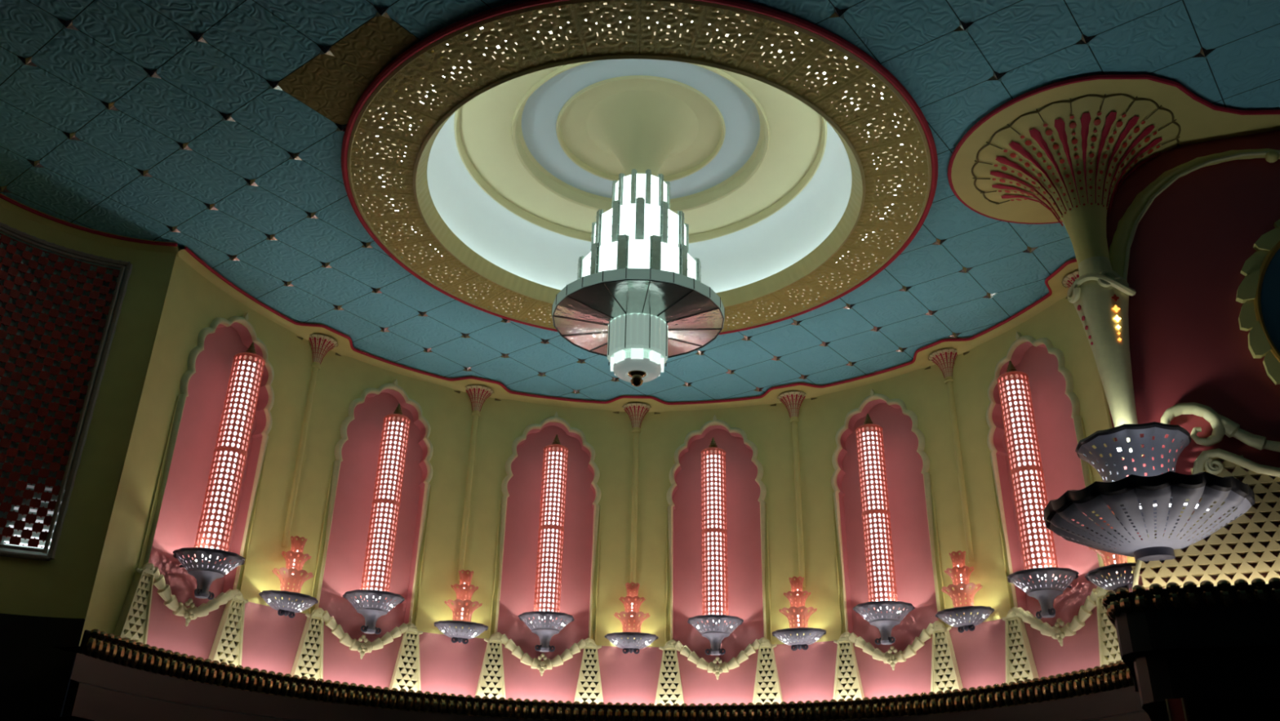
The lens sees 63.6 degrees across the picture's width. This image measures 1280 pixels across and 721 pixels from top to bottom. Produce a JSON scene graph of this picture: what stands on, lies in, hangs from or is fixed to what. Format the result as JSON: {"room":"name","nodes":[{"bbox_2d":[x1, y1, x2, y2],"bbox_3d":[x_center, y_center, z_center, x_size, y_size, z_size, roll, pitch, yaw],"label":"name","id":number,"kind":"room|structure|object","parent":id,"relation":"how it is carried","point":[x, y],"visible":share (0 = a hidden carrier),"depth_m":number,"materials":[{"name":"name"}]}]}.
{"room":"cinema lobby","nodes":[
{"label":"cinema lobby","id":0,"kind":"room"},
{"bbox_2d":[0,205,176,618],"bbox_3d":[-5.163,-0.094,7.639,1.092,3.410,2.924,-5,-26,13],"label":"wall","id":1,"kind":"structure","parent":0,"point":[62,586],"depth_m":8.65,"materials":[{"name":"yellow paint"}]},
{"bbox_2d":[0,613,84,720],"bbox_3d":[-5.133,2.910,6.269,1.236,3.190,2.994,-7,-27,17],"label":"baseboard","id":2,"kind":"structure","parent":1,"relation":"attached to","point":[35,674],"depth_m":7.84,"materials":[{"name":"black paint"}]},
{"bbox_2d":[0,222,133,560],"bbox_3d":[-5.117,0.203,8.481,1.191,2.750,0.182,21,-32,-35],"label":"screen","id":3,"kind":"object","parent":1,"relation":"attached to","point":[60,306],"visible":1,"depth_m":8.68,"materials":[{"name":"red"}]},
{"bbox_2d":[0,192,178,257],"bbox_3d":[-5.088,-1.615,8.285,1.236,0.102,3.011,-3,-26,9],"label":"trim","id":4,"kind":"structure","parent":1,"relation":"attached to","point":[5,204],"depth_m":9.29,"materials":[{"name":"yellow paint"}]},
{"bbox_2d":[40,652,1151,720],"bbox_3d":[0.077,4.213,8.369,8.299,2.860,4.222,-2,-26,6],"label":"wall","id":5,"kind":"structure","parent":0,"point":[107,691],"depth_m":8.52,"materials":[{"name":"brown wood"}]},
{"bbox_2d":[165,674,1091,720],"bbox_3d":[-0.112,3.332,9.520,7.550,0.298,2.666,1,-26,0],"label":"trim","id":6,"kind":"structure","parent":5,"relation":"attached to","point":[166,674],"depth_m":9.76,"materials":[{"name":"gold metal"}]},
{"bbox_2d":[79,245,1135,705],"bbox_3d":[0.227,1.375,10.008,8.702,3.800,4.311,-3,-26,8],"label":"wall","id":7,"kind":"structure","parent":0,"point":[271,640],"depth_m":11.01,"materials":[{"name":"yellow paint"}]},
{"bbox_2d":[113,568,154,644],"bbox_3d":[-4.163,2.063,8.545,0.078,0.675,0.334,-7,-27,16],"label":"lattice pylon","id":8,"kind":"object","parent":7,"relation":"attached to","point":[133,621],"visible":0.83,"depth_m":8.54,"materials":[{"name":"beige paint"}]},
{"bbox_2d":[134,562,248,626],"bbox_3d":[-3.950,2.113,9.056,0.131,0.439,1.289,-10,-28,22],"label":"swag","id":9,"kind":"object","parent":7,"relation":"attached to","point":[193,612],"visible":0.99,"depth_m":8.96,"materials":[{"name":"beige paint"}]},
{"bbox_2d":[137,312,274,591],"bbox_3d":[-3.950,0.755,9.723,0.086,2.730,1.178,-10,-28,22],"label":"trim","id":10,"kind":"structure","parent":7,"relation":"attached to","point":[180,399],"depth_m":9.69,"materials":[{"name":"beige paint"}]},
{"bbox_2d":[172,342,265,599],"bbox_3d":[-3.821,0.965,9.556,0.630,2.470,0.600,-10,-28,22],"label":"lamp","id":11,"kind":"object","parent":7,"relation":"attached to","point":[243,403],"visible":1,"depth_m":9.40,"materials":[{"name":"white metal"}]},
{"bbox_2d":[208,595,245,666],"bbox_3d":[-3.731,2.486,9.406,0.078,0.675,0.334,-14,-30,28],"label":"lattice pylon","id":12,"kind":"object","parent":7,"relation":"attached to","point":[227,646],"visible":0.82,"depth_m":9.40,"materials":[{"name":"beige paint"}]},
{"bbox_2d":[258,535,318,617],"bbox_3d":[-3.328,2.072,9.895,0.456,0.762,0.565,-8,-27,19],"label":"wall sconce","id":13,"kind":"object","parent":7,"relation":"attached to","point":[293,569],"visible":1,"depth_m":9.78,"materials":[{"name":"orange glass"}]},
{"bbox_2d":[290,612,324,679],"bbox_3d":[-3.196,2.799,10.034,0.078,0.675,0.334,-21,-34,39],"label":"lattice pylon","id":14,"kind":"object","parent":7,"relation":"attached to","point":[308,660],"visible":0.87,"depth_m":10.02,"materials":[{"name":"beige paint"}]},
{"bbox_2d":[281,333,341,546],"bbox_3d":[-3.403,0.793,10.596,0.203,2.260,0.600,-17,-31,34],"label":"column","id":15,"kind":"structure","parent":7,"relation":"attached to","point":[321,344],"depth_m":10.77,"materials":[{"name":"beige paint"}]},
{"bbox_2d":[305,607,422,658],"bbox_3d":[-2.792,2.791,10.416,1.289,0.439,0.131,21,-32,-35],"label":"swag","id":16,"kind":"object","parent":7,"relation":"attached to","point":[366,646],"visible":1,"depth_m":10.34,"materials":[{"name":"beige paint"}]},
{"bbox_2d":[309,378,433,626],"bbox_3d":[-2.783,1.439,11.093,1.178,2.730,0.086,21,-32,-35],"label":"trim","id":17,"kind":"structure","parent":7,"relation":"attached to","point":[335,468],"depth_m":11.11,"materials":[{"name":"beige paint"}]},
{"bbox_2d":[342,403,410,634],"bbox_3d":[-2.695,1.625,10.879,0.600,2.470,0.630,21,-32,-35],"label":"lamp","id":18,"kind":"object","parent":7,"relation":"attached to","point":[376,575],"visible":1,"depth_m":10.72,"materials":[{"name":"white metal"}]},
{"bbox_2d":[389,627,420,692],"bbox_3d":[-2.386,3.104,10.632,0.334,0.675,0.078,16,-30,-29],"label":"lattice pylon","id":19,"kind":"object","parent":7,"relation":"attached to","point":[406,671],"visible":0.88,"depth_m":10.61,"materials":[{"name":"beige paint"}]},
{"bbox_2d":[434,569,488,644],"bbox_3d":[-1.877,2.612,10.955,0.565,0.762,0.456,23,-33,-37],"label":"wall sconce","id":20,"kind":"object","parent":7,"relation":"attached to","point":[463,605],"visible":1,"depth_m":10.84,"materials":[{"name":"orange glass"}]},
{"bbox_2d":[454,384,501,580],"bbox_3d":[-1.905,1.350,11.690,0.600,2.260,0.203,13,-28,-23],"label":"pilaster","id":21,"kind":"object","parent":7,"relation":"attached to","point":[477,394],"visible":1,"depth_m":11.91,"materials":[{"name":"beige paint"}]},
{"bbox_2d":[475,636,506,699],"bbox_3d":[-1.570,3.294,10.991,0.334,0.675,0.078,10,-27,-18],"label":"lattice pylon","id":22,"kind":"object","parent":7,"relation":"attached to","point":[491,683],"visible":0.86,"depth_m":10.97,"materials":[{"name":"beige paint"}]},
{"bbox_2d":[484,631,601,675],"bbox_3d":[-1.056,3.194,11.179,1.289,0.439,0.131,7,-26,-11],"label":"swag","id":23,"kind":"object","parent":7,"relation":"attached to","point":[548,664],"visible":1,"depth_m":11.14,"materials":[{"name":"beige paint"}]},
{"bbox_2d":[488,411,601,642],"bbox_3d":[-1.034,1.845,11.861,1.178,2.730,0.086,7,-26,-11],"label":"trim","id":24,"kind":"structure","parent":7,"relation":"attached to","point":[503,504],"depth_m":11.90,"materials":[{"name":"beige paint"}]},
{"bbox_2d":[517,434,574,652],"bbox_3d":[-1.005,2.017,11.620,0.600,2.470,0.630,7,-26,-11],"label":"lamp","id":25,"kind":"object","parent":7,"relation":"attached to","point":[551,529],"visible":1,"depth_m":11.46,"materials":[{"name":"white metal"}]},
{"bbox_2d":[573,643,603,703],"bbox_3d":[-0.545,3.415,11.198,0.334,0.675,0.078,4,-26,-5],"label":"lattice pylon","id":26,"kind":"object","parent":7,"relation":"attached to","point":[588,688],"visible":0.88,"depth_m":11.17,"materials":[{"name":"beige paint"}]},
{"bbox_2d":[53,628,1133,720],"bbox_3d":[-0.181,3.009,9.397,8.501,0.211,3.721,2,-26,-1],"label":"balcony railing","id":27,"kind":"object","parent":7,"relation":"attached to","point":[95,643],"depth_m":9.77,"materials":[{"name":"brown metal"}]},
{"bbox_2d":[175,245,1078,412],"bbox_3d":[-0.013,-0.246,10.899,8.521,0.110,3.868,1,-26,0],"label":"trim","id":28,"kind":"structure","parent":7,"relation":"attached to","point":[1060,291],"depth_m":11.51,"materials":[{"name":"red paint"}]},
{"bbox_2d":[604,582,657,653],"bbox_3d":[-0.089,2.823,11.314,0.565,0.762,0.456,-6,-27,15],"label":"wall sconce","id":29,"kind":"object","parent":7,"relation":"attached to","point":[632,601],"visible":1,"depth_m":11.20,"materials":[{"name":"orange glass"}]},
{"bbox_2d":[613,402,660,591],"bbox_3d":[-0.061,1.567,12.060,0.600,2.260,0.203,1,-26,0],"label":"pilaster","id":30,"kind":"object","parent":7,"relation":"attached to","point":[636,411],"visible":0.99,"depth_m":12.30,"materials":[{"name":"beige paint"}]},
{"bbox_2d":[654,644,684,705],"bbox_3d":[0.322,3.431,11.193,0.334,0.675,0.078,-1,-26,6],"label":"lattice pylon","id":31,"kind":"object","parent":7,"relation":"attached to","point":[669,689],"visible":0.89,"depth_m":11.17,"materials":[{"name":"beige paint"}]},
{"bbox_2d":[687,437,743,655],"bbox_3d":[0.839,2.052,11.611,0.600,2.470,0.630,-5,-26,12],"label":"lamp","id":32,"kind":"object","parent":7,"relation":"attached to","point":[714,561],"visible":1,"depth_m":11.44,"materials":[{"name":"white glass"}]},
{"bbox_2d":[658,637,776,679],"bbox_3d":[0.840,3.230,11.169,1.289,0.439,0.131,-5,-26,12],"label":"swag","id":33,"kind":"object","parent":7,"relation":"attached to","point":[724,667],"visible":1,"depth_m":11.13,"materials":[{"name":"beige paint"}]},
{"bbox_2d":[665,413,772,643],"bbox_3d":[0.876,1.881,11.851,1.178,2.730,0.086,-5,-26,12],"label":"trim","id":34,"kind":"structure","parent":7,"relation":"attached to","point":[763,505],"depth_m":11.88,"materials":[{"name":"beige paint"}]},
{"bbox_2d":[752,642,782,704],"bbox_3d":[1.348,3.348,10.976,0.334,0.675,0.078,-8,-27,18],"label":"lattice pylon","id":35,"kind":"object","parent":7,"relation":"attached to","point":[766,685],"visible":0.89,"depth_m":10.95,"materials":[{"name":"beige paint"}]},
{"bbox_2d":[770,391,817,586],"bbox_3d":[1.757,1.420,11.674,0.600,2.260,0.203,-11,-28,23],"label":"pilaster","id":36,"kind":"object","parent":7,"relation":"attached to","point":[793,400],"visible":1,"depth_m":11.89,"materials":[{"name":"beige paint"}]},
{"bbox_2d":[772,576,826,650],"bbox_3d":[1.674,2.680,10.940,0.565,0.762,0.456,-3,-26,9],"label":"wall sconce","id":37,"kind":"object","parent":7,"relation":"attached to","point":[801,615],"visible":1,"depth_m":10.83,"materials":[{"name":"orange glass"}]},
{"bbox_2d":[832,636,864,701],"bbox_3d":[2.130,3.199,10.630,0.334,0.675,0.078,-14,-30,29],"label":"lattice pylon","id":38,"kind":"object","parent":7,"relation":"attached to","point":[847,682],"visible":0.91,"depth_m":10.61,"materials":[{"name":"beige paint"}]},
{"bbox_2d":[853,413,915,644],"bbox_3d":[2.500,1.734,10.876,0.600,2.470,0.630,-18,-32,35],"label":"lamp","id":39,"kind":"object","parent":7,"relation":"attached to","point":[882,597],"visible":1,"depth_m":10.72,"materials":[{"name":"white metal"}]},
{"bbox_2d":[831,388,947,635],"bbox_3d":[2.597,1.552,11.091,1.178,2.730,0.086,-18,-32,35],"label":"trim","id":40,"kind":"structure","parent":7,"relation":"attached to","point":[927,482],"depth_m":11.12,"materials":[{"name":"beige paint"}]},
{"bbox_2d":[833,620,951,670],"bbox_3d":[2.548,2.903,10.414,1.289,0.439,0.131,-18,-32,35],"label":"swag","id":41,"kind":"object","parent":7,"relation":"attached to","point":[887,657],"visible":1,"depth_m":10.34,"materials":[{"name":"beige paint"}]},
{"bbox_2d":[930,625,963,693],"bbox_3d":[2.951,2.928,10.031,0.078,0.675,0.334,24,-34,-39],"label":"lattice pylon","id":42,"kind":"object","parent":7,"relation":"attached to","point":[945,675],"visible":0.88,"depth_m":10.02,"materials":[{"name":"beige paint"}]},
{"bbox_2d":[924,348,973,562],"bbox_3d":[3.219,0.944,10.619,0.203,2.260,0.600,20,-31,-34],"label":"pilaster","id":43,"kind":"object","parent":7,"relation":"attached to","point":[944,358],"visible":1,"depth_m":10.80,"materials":[{"name":"beige paint"}]},
{"bbox_2d":[935,550,994,632],"bbox_3d":[3.091,2.219,9.917,0.456,0.762,0.565,11,-27,-20],"label":"wall sconce","id":44,"kind":"object","parent":7,"relation":"attached to","point":[961,584],"visible":1,"depth_m":9.80,"materials":[{"name":"orange glass"}]},
{"bbox_2d":[1004,613,1039,684],"bbox_3d":[3.461,2.662,9.453,0.078,0.675,0.334,17,-30,-29],"label":"lattice pylon","id":45,"kind":"object","parent":7,"relation":"attached to","point":[1020,660],"visible":0.84,"depth_m":9.44,"materials":[{"name":"beige paint"}]},
{"bbox_2d":[996,360,1079,618],"bbox_3d":[3.624,1.147,9.605,0.630,2.470,0.600,13,-28,-23],"label":"lamp","id":46,"kind":"object","parent":7,"relation":"attached to","point":[1017,423],"visible":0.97,"depth_m":9.46,"materials":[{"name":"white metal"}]},
{"bbox_2d":[986,331,1111,608],"bbox_3d":[3.760,0.944,9.774,0.086,2.730,1.178,13,-28,-23],"label":"trim","id":47,"kind":"structure","parent":7,"relation":"attached to","point":[1077,420],"depth_m":9.95,"materials":[{"name":"beige paint"}]},
{"bbox_2d":[1002,586,1112,646],"bbox_3d":[3.703,2.299,9.107,0.131,0.439,1.289,13,-28,-23],"label":"swag","id":48,"kind":"object","parent":7,"relation":"attached to","point":[1085,611],"visible":0.92,"depth_m":9.02,"materials":[{"name":"beige paint"}]},
{"bbox_2d":[1062,270,1115,441],"bbox_3d":[4.031,0.245,9.128,0.203,2.260,0.600,7,-26,-12],"label":"pilaster","id":49,"kind":"object","parent":7,"relation":"attached to","point":[1068,280],"visible":0.25,"depth_m":9.22,"materials":[{"name":"beige paint"}]},
{"bbox_2d":[1095,590,1122,666],"bbox_3d":[3.925,2.260,8.598,0.078,0.675,0.334,9,-27,-17],"label":"lattice pylon","id":50,"kind":"object","parent":7,"relation":"attached to","point":[1108,646],"visible":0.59,"depth_m":8.62,"materials":[{"name":"beige paint"}]},
{"bbox_2d":[1084,505,1136,591],"bbox_3d":[3.878,1.541,8.471,0.456,0.762,0.565,0,-26,3],"label":"wall sconce","id":51,"kind":"object","parent":7,"relation":"attached to","point":[1116,567],"visible":0.51,"depth_m":8.30,"materials":[{"name":"grey metal"}]},
{"bbox_2d":[947,74,1279,224],"bbox_3d":[4.142,-1.594,7.992,3.394,0.040,1.919,1,-26,0],"label":"trim","id":52,"kind":"structure","parent":7,"relation":"attached to","point":[1198,122],"depth_m":7.63,"materials":[{"name":"yellow paint"}]},
{"bbox_2d":[1043,422,1254,563],"bbox_3d":[3.326,0.918,6.829,1.255,0.834,1.269,21,-32,-35],"label":"lamp","id":53,"kind":"object","parent":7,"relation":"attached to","point":[1141,504],"visible":0.97,"depth_m":6.54,"materials":[{"name":"metal"}]},
{"bbox_2d":[1102,577,1279,720],"bbox_3d":[4.075,1.733,6.277,1.772,0.670,3.084,20,-31,-34],"label":"balcony","id":54,"kind":"object","parent":7,"relation":"attached to","point":[1207,643],"visible":1,"depth_m":6.16,"materials":[{"name":"black paint"}]},
{"bbox_2d":[1131,448,1279,590],"bbox_3d":[4.236,0.982,6.465,2.312,0.993,0.110,-7,-27,17],"label":"lattice screen","id":55,"kind":"object","parent":54,"relation":"on","point":[1248,549],"visible":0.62,"depth_m":6.57,"materials":[{"name":"beige paint"}]},
{"bbox_2d":[0,0,1279,401],"bbox_3d":[0.001,-2.651,6.982,17.500,0.825,13.074,1,-26,0],"label":"ceiling","id":56,"kind":"structure","parent":0,"point":[516,173],"depth_m":8.80,"materials":[{"name":"blue paint"}]},
{"bbox_2d":[0,185,11,192],"bbox_3d":[-5.399,-1.439,8.746,0.106,0.038,0.106,4,-26,-6],"label":"star","id":57,"kind":"object","parent":56,"relation":"attached to","point":[3,188],"visible":1,"depth_m":8.73,"materials":[{"name":"metal"}]},
{"bbox_2d":[16,55,37,66],"bbox_3d":[-4.343,-2.106,7.312,0.106,0.038,0.106,4,-26,-6],"label":"star","id":58,"kind":"object","parent":56,"relation":"attached to","point":[26,61],"visible":1,"depth_m":7.30,"materials":[{"name":"metal"}]},
{"bbox_2d":[26,158,44,168],"bbox_3d":[-4.924,-1.591,8.410,0.106,0.038,0.106,4,-26,-6],"label":"star","id":59,"kind":"object","parent":56,"relation":"attached to","point":[34,163],"visible":1,"depth_m":8.39,"materials":[{"name":"metal"}]},
{"bbox_2d":[56,17,79,31],"bbox_3d":[-3.868,-2.258,6.975,0.106,0.038,0.106,4,-26,-6],"label":"star","id":60,"kind":"object","parent":56,"relation":"attached to","point":[66,24],"visible":1,"depth_m":6.96,"materials":[{"name":"metal"}]},
{"bbox_2d":[61,130,79,140],"bbox_3d":[-4.449,-1.742,8.073,0.106,0.038,0.106,4,-26,-6],"label":"star","id":61,"kind":"object","parent":56,"relation":"attached to","point":[69,135],"visible":1,"depth_m":8.06,"materials":[{"name":"metal"}]},
{"bbox_2d":[100,100,119,111],"bbox_3d":[-3.974,-1.894,7.737,0.106,0.038,0.106,4,-26,-6],"label":"star","id":62,"kind":"object","parent":56,"relation":"attached to","point":[110,106],"visible":1,"depth_m":7.72,"materials":[{"name":"metal"}]},
{"bbox_2d":[135,168,152,177],"bbox_3d":[-4.081,-1.530,8.498,0.106,0.038,0.106,4,-26,-6],"label":"star","id":63,"kind":"object","parent":56,"relation":"attached to","point":[143,173],"visible":1,"depth_m":8.48,"materials":[{"name":"metal"}]},
{"bbox_2d":[142,66,161,79],"bbox_3d":[-3.499,-2.046,7.401,0.106,0.038,0.106,4,-26,-6],"label":"star","id":64,"kind":"object","parent":56,"relation":"attached to","point":[153,73],"visible":1,"depth_m":7.38,"materials":[{"name":"metal"}]},
{"bbox_2d":[165,225,181,232],"bbox_3d":[-4.187,-1.166,9.260,0.106,0.038,0.106,4,-26,-6],"label":"star","id":65,"kind":"object","parent":56,"relation":"attached to","point":[174,228],"visible":1,"depth_m":9.24,"materials":[{"name":"metal"}]},
{"bbox_2d":[175,141,192,151],"bbox_3d":[-3.606,-1.682,8.162,0.106,0.038,0.106,4,-26,-6],"label":"star","id":66,"kind":"object","parent":56,"relation":"attached to","point":[185,145],"visible":1,"depth_m":8.14,"materials":[{"name":"metal"}]},
{"bbox_2d":[188,31,208,43],"bbox_3d":[-3.024,-2.197,7.064,0.106,0.038,0.106,4,-26,-6],"label":"star","id":67,"kind":"object","parent":56,"relation":"attached to","point":[199,37],"visible":1,"depth_m":7.05,"materials":[{"name":"metal"}]},
{"bbox_2d":[203,202,218,210],"bbox_3d":[-3.712,-1.318,8.924,0.106,0.038,0.106,4,-26,-6],"label":"star","id":68,"kind":"object","parent":56,"relation":"attached to","point":[209,206],"visible":1,"depth_m":8.91,"materials":[{"name":"metal"}]},
{"bbox_2d":[217,111,235,121],"bbox_3d":[-3.130,-1.833,7.826,0.106,0.038,0.106,4,-26,-6],"label":"star","id":69,"kind":"object","parent":56,"relation":"attached to","point":[228,117],"visible":1,"depth_m":7.81,"materials":[{"name":"metal"}]},
{"bbox_2d":[226,253,239,260],"bbox_3d":[-3.818,-0.954,9.685,0.106,0.038,0.106,4,-26,-6],"label":"star","id":70,"kind":"object","parent":56,"relation":"attached to","point":[233,257],"visible":1,"depth_m":9.67,"materials":[{"name":"metal"}]},
{"bbox_2d":[243,177,258,186],"bbox_3d":[-3.237,-1.470,8.587,0.106,0.038,0.106,4,-26,-6],"label":"star","id":71,"kind":"object","parent":56,"relation":"attached to","point":[249,182],"visible":1,"depth_m":8.57,"materials":[{"name":"metal"}]},
{"bbox_2d":[263,232,277,239],"bbox_3d":[-3.343,-1.106,9.349,0.106,0.038,0.106,4,-26,-6],"label":"star","id":72,"kind":"object","parent":56,"relation":"attached to","point":[272,237],"visible":1,"depth_m":9.33,"materials":[{"name":"metal"}]},
{"bbox_2d":[265,79,282,90],"bbox_3d":[-2.655,-1.985,7.489,0.106,0.038,0.106,4,-26,-6],"label":"star","id":73,"kind":"object","parent":56,"relation":"attached to","point":[273,85],"visible":1,"depth_m":7.47,"materials":[{"name":"metal"}]},
{"bbox_2d":[286,151,302,160],"bbox_3d":[-2.762,-1.621,8.251,0.106,0.038,0.106,4,-26,-6],"label":"star","id":74,"kind":"object","parent":56,"relation":"attached to","point":[293,156],"visible":1,"depth_m":8.23,"materials":[{"name":"metal"}]},
{"bbox_2d":[304,210,318,218],"bbox_3d":[-2.868,-1.257,9.013,0.106,0.038,0.106,4,-26,-6],"label":"star","id":75,"kind":"object","parent":56,"relation":"attached to","point":[310,215],"visible":1,"depth_m":8.99,"materials":[{"name":"metal"}]},
{"bbox_2d":[316,44,334,56],"bbox_3d":[-2.180,-2.136,7.153,0.106,0.038,0.106,4,-26,-6],"label":"star","id":76,"kind":"object","parent":56,"relation":"attached to","point":[324,50],"visible":1,"depth_m":7.14,"materials":[{"name":"metal"}]},
{"bbox_2d":[320,261,332,267],"bbox_3d":[-2.974,-0.893,9.774,0.106,0.038,0.106,4,-26,-6],"label":"star","id":77,"kind":"object","parent":56,"relation":"attached to","point":[324,264],"visible":1,"depth_m":9.76,"materials":[{"name":"metal"}]},
{"bbox_2d":[278,53,378,124],"bbox_3d":[-2.233,-1.970,7.541,0.597,0.004,0.597,-18,-31,34],"label":"tile","id":78,"kind":"structure","parent":56,"relation":"attached to","point":[326,84],"depth_m":7.50,"materials":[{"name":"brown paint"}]},
{"bbox_2d":[333,122,346,131],"bbox_3d":[-2.287,-1.773,7.915,0.106,0.038,0.106,4,-26,-6],"label":"star","id":79,"kind":"object","parent":56,"relation":"attached to","point":[340,127],"visible":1,"depth_m":7.90,"materials":[{"name":"metal"}]},
{"bbox_2d":[360,240,373,248],"bbox_3d":[-2.499,-1.045,9.438,0.106,0.038,0.106,4,-26,-6],"label":"star","id":80,"kind":"object","parent":56,"relation":"attached to","point":[367,245],"visible":1,"depth_m":9.42,"materials":[{"name":"metal"}]},
{"bbox_2d":[373,4,391,18],"bbox_3d":[-1.705,-2.288,6.817,0.106,0.038,0.106,4,-26,-6],"label":"star","id":81,"kind":"object","parent":56,"relation":"attached to","point":[380,11],"visible":1,"depth_m":6.80,"materials":[{"name":"metal"}]},
{"bbox_2d":[329,16,442,91],"bbox_3d":[-1.758,-2.122,7.205,0.597,0.004,0.597,-18,-31,34],"label":"tile","id":82,"kind":"structure","parent":56,"relation":"attached to","point":[368,50],"depth_m":7.12,"materials":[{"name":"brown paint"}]},
{"bbox_2d":[551,89,724,386],"bbox_3d":[-0.001,-0.931,8.591,1.380,2.510,1.380,8,-26,-13],"label":"chandelier","id":83,"kind":"object","parent":56,"relation":"hanging from","point":[638,300],"visible":1,"depth_m":8.23,"materials":[{"name":"white glass"}]},
{"bbox_2d":[341,0,937,334],"bbox_3d":[-0.007,-1.377,8.825,4.915,0.252,4.915,19,-31,-33],"label":"ring","id":84,"kind":"object","parent":56,"relation":"attached to","point":[414,197],"visible":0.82,"depth_m":7.66,"materials":[{"name":"yellow metal"}]},
{"bbox_2d":[426,112,852,293],"bbox_3d":[-0.003,-1.608,8.936,3.881,0.600,3.881,1,-26,0],"label":"cove","id":85,"kind":"object","parent":56,"relation":"on","point":[528,246],"depth_m":9.99,"materials":[{"name":"white paint"}]},
{"bbox_2d":[828,5,849,19],"bbox_3d":[1.301,-2.258,6.747,0.106,0.038,0.106,4,-26,-6],"label":"star","id":86,"kind":"object","parent":56,"relation":"attached to","point":[838,12],"visible":1,"depth_m":6.73,"materials":[{"name":"metal"}]},
{"bbox_2d":[932,237,946,245],"bbox_3d":[2.670,-1.045,9.210,0.106,0.038,0.106,4,-26,-6],"label":"star","id":87,"kind":"object","parent":56,"relation":"attached to","point":[939,242],"visible":1,"depth_m":9.19,"materials":[{"name":"metal"}]},
{"bbox_2d":[952,19,974,32],"bbox_3d":[2.145,-2.197,6.836,0.106,0.038,0.106,4,-26,-6],"label":"star","id":88,"kind":"object","parent":56,"relation":"attached to","point":[962,26],"visible":1,"depth_m":6.82,"materials":[{"name":"metal"}]},
{"bbox_2d":[958,266,973,272],"bbox_3d":[3.039,-0.833,9.635,0.106,0.038,0.106,4,-26,-6],"label":"star","id":89,"kind":"object","parent":56,"relation":"attached to","point":[964,269],"visible":1,"depth_m":9.62,"materials":[{"name":"metal"}]},
{"bbox_2d":[986,70,1007,82],"bbox_3d":[2.514,-1.985,7.261,0.106,0.038,0.106,4,-26,-6],"label":"star","id":90,"kind":"object","parent":56,"relation":"attached to","point":[997,76],"visible":1,"depth_m":7.25,"materials":[{"name":"metal"}]},
{"bbox_2d":[1022,245,1038,253],"bbox_3d":[3.514,-0.984,9.299,0.106,0.038,0.106,4,-26,-6],"label":"star","id":91,"kind":"object","parent":56,"relation":"attached to","point":[1029,250],"visible":1,"depth_m":9.28,"materials":[{"name":"metal"}]},
{"bbox_2d":[1074,33,1096,46],"bbox_3d":[2.989,-2.136,6.925,0.106,0.038,0.106,4,-26,-6],"label":"star","id":92,"kind":"object","parent":56,"relation":"attached to","point":[1085,39],"visible":1,"depth_m":6.91,"materials":[{"name":"metal"}]},
{"bbox_2d":[1191,46,1215,58],"bbox_3d":[3.833,-2.076,7.014,0.106,0.038,0.106,4,-26,-6],"label":"star","id":93,"kind":"object","parent":56,"relation":"attached to","point":[1203,52],"visible":1,"depth_m":7.00,"materials":[{"name":"metal"}]},
{"bbox_2d":[1106,129,1279,539],"bbox_3d":[5.556,0.086,6.853,4.560,3.995,0.600,-7,-27,17],"label":"wall","id":94,"kind":"structure","parent":0,"point":[1189,250],"depth_m":7.38,"materials":[{"name":"red paint"}]},
{"bbox_2d":[971,93,1181,458],"bbox_3d":[3.315,-0.516,7.397,1.516,2.466,1.291,-5,-26,12],"label":"column","id":95,"kind":"structure","parent":94,"relation":"attached to","point":[1070,155],"depth_m":7.61,"materials":[{"name":"yellow paint"}]},
{"bbox_2d":[1108,148,1279,281],"bbox_3d":[4.291,-1.054,7.460,1.879,1.119,0.124,-7,-27,17],"label":"arch molding","id":96,"kind":"structure","parent":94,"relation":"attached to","point":[1120,246],"depth_m":7.66,"materials":[{"name":"yellow paint"}]},
{"bbox_2d":[1160,402,1279,452],"bbox_3d":[4.072,0.447,6.814,1.146,0.445,0.104,-7,-27,17],"label":"scroll ornament","id":97,"kind":"object","parent":94,"relation":"attached to","point":[1221,425],"visible":0.95,"depth_m":6.85,"materials":[{"name":"beige paint"}]},
{"bbox_2d":[1186,703,1279,720],"bbox_3d":[5.400,2.932,5.168,4.560,2.600,0.001,-7,-27,17],"label":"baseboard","id":98,"kind":"structure","parent":94,"relation":"attached to","point":[1241,712],"depth_m":6.22,"materials":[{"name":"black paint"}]},
{"bbox_2d":[1235,218,1279,384],"bbox_3d":[5.037,-0.364,6.869,1.879,1.873,0.058,-7,-27,17],"label":"round mirror","id":99,"kind":"object","parent":94,"relation":"attached to","point":[1259,291],"visible":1,"depth_m":7.15,"materials":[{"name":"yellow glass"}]},
{"bbox_3d":[-0.285,3.409,3.354,17.000,0.050,15.000,1,-26,0],"label":"floor","id":100,"kind":"structure","parent":0,"visible":0},
{"bbox_2d":[1164,697,1190,720],"bbox_3d":[3.135,3.125,5.554,0.100,2.500,0.068,-18,-32,34],"label":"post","id":101,"kind":"object","parent":100,"relation":"on","point":[1177,708],"visible":1,"depth_m":6.05,"materials":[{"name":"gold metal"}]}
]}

